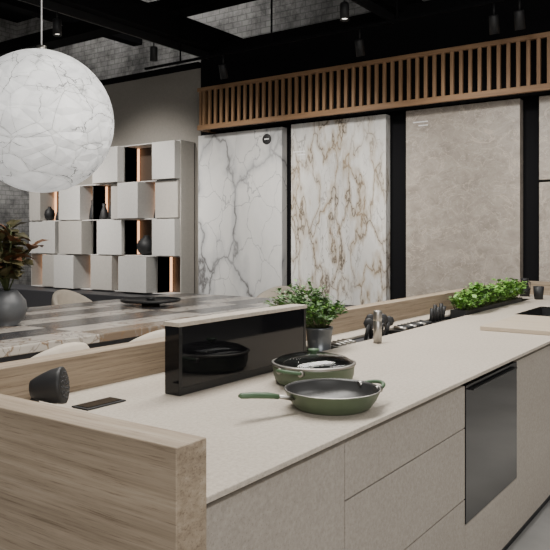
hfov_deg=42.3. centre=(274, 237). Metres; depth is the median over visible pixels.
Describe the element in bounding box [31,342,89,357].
armchair
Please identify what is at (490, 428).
dishwasher
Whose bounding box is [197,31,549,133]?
header
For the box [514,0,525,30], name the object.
track spotlight
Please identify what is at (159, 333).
armchair
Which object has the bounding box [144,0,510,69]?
track
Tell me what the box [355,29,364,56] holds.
track spotlight
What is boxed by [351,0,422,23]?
ceiling beam
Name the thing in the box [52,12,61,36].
track spotlight
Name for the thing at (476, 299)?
planter
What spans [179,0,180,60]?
suspension rod
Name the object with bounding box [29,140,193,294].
shelf unit
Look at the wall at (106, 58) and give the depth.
14.93 m
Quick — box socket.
[72,397,125,410]
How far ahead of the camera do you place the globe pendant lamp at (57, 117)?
5.58 m
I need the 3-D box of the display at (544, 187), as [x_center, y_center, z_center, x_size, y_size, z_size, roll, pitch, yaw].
[3.973,0.145,8.541,1.509,1.690,0.140,0,0,35]
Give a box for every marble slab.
[198,127,286,296]
[291,114,389,304]
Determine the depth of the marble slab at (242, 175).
11.63 m
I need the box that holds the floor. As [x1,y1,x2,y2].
[507,500,549,549]
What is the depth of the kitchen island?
2.02 m
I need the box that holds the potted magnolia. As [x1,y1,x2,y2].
[0,218,46,325]
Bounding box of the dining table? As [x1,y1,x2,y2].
[0,293,310,362]
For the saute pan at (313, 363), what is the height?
0.122 m
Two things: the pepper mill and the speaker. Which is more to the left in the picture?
the speaker
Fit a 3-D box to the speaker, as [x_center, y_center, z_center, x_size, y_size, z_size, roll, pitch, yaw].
[-0.671,0.449,2.084,0.126,0.142,0.108,0,0,0]
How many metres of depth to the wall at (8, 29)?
17.87 m
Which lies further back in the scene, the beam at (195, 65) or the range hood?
the beam at (195, 65)
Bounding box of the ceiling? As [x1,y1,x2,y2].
[0,7,35,22]
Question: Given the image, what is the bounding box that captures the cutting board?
[480,315,549,335]
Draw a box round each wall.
[0,18,16,283]
[17,0,427,284]
[75,68,200,293]
[201,0,549,299]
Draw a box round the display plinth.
[0,284,356,307]
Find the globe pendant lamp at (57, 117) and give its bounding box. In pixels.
[0,0,113,192]
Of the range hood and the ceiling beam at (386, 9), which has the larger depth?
the ceiling beam at (386, 9)
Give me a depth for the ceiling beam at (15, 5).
13.42 m
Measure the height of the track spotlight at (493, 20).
0.374 m
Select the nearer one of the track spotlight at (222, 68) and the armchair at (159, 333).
the armchair at (159, 333)
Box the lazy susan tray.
[120,296,180,305]
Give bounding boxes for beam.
[0,0,141,46]
[0,0,255,56]
[19,0,242,59]
[99,62,200,85]
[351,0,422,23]
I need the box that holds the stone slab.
[406,98,522,296]
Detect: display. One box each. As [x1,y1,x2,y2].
[539,95,549,180]
[539,182,549,281]
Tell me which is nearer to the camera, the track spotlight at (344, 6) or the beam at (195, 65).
the track spotlight at (344, 6)
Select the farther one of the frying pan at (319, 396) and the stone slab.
the stone slab
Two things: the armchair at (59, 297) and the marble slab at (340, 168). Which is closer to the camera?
the armchair at (59, 297)
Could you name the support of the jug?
on the kitchen island
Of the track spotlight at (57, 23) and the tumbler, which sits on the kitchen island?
the tumbler
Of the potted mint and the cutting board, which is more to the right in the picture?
the cutting board
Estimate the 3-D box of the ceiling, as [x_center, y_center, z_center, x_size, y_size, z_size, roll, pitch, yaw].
[-2.023,-5.530,7.544,20.000,0.100,14.000,0,0,35]
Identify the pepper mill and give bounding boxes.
[373,310,381,343]
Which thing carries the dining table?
on the floor
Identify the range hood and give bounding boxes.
[163,304,306,395]
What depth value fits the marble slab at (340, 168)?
10.55 m
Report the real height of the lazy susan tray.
0.080 m
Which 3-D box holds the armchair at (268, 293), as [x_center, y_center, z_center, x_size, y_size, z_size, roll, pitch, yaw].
[-0.042,1.002,8.444,0.630,0.840,0.577,0,0,35]
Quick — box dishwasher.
[460,361,516,523]
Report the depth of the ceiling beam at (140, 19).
10.85 m
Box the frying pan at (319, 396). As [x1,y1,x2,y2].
[238,378,385,415]
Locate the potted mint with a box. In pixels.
[261,278,347,351]
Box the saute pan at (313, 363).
[271,348,355,385]
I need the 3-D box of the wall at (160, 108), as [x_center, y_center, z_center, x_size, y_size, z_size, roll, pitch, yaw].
[-3.143,-0.780,13.852,4.700,4.400,0.180,0,0,35]
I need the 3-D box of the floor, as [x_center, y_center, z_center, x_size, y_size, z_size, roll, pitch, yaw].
[-2.117,1.470,3.939,24.000,0.100,20.000,0,0,35]
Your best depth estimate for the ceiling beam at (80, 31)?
13.55 m
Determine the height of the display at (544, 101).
1.050 m
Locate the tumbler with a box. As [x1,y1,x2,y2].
[533,286,543,299]
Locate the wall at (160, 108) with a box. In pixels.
[75,68,200,293]
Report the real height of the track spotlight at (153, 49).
0.295 m
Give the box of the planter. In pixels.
[447,277,527,318]
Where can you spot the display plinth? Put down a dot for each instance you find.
(35, 296)
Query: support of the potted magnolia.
on the dining table
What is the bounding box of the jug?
[520,278,530,296]
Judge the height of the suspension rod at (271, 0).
2.640 m
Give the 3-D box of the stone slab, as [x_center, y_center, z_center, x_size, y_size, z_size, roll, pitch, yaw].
[2.520,-0.395,9.564,1.573,2.770,0.143,0,0,35]
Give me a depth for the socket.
2.20 m
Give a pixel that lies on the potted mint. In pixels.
(319, 333)
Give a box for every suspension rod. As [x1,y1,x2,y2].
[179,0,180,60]
[271,0,272,42]
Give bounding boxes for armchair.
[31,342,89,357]
[51,290,91,304]
[130,329,164,341]
[257,286,295,298]
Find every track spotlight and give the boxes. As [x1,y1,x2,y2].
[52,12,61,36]
[150,42,157,61]
[219,55,227,78]
[340,0,348,21]
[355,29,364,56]
[488,3,499,34]
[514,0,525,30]
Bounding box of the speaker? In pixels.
[29,366,69,403]
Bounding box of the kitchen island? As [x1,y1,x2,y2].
[0,280,549,549]
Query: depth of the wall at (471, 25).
10.20 m

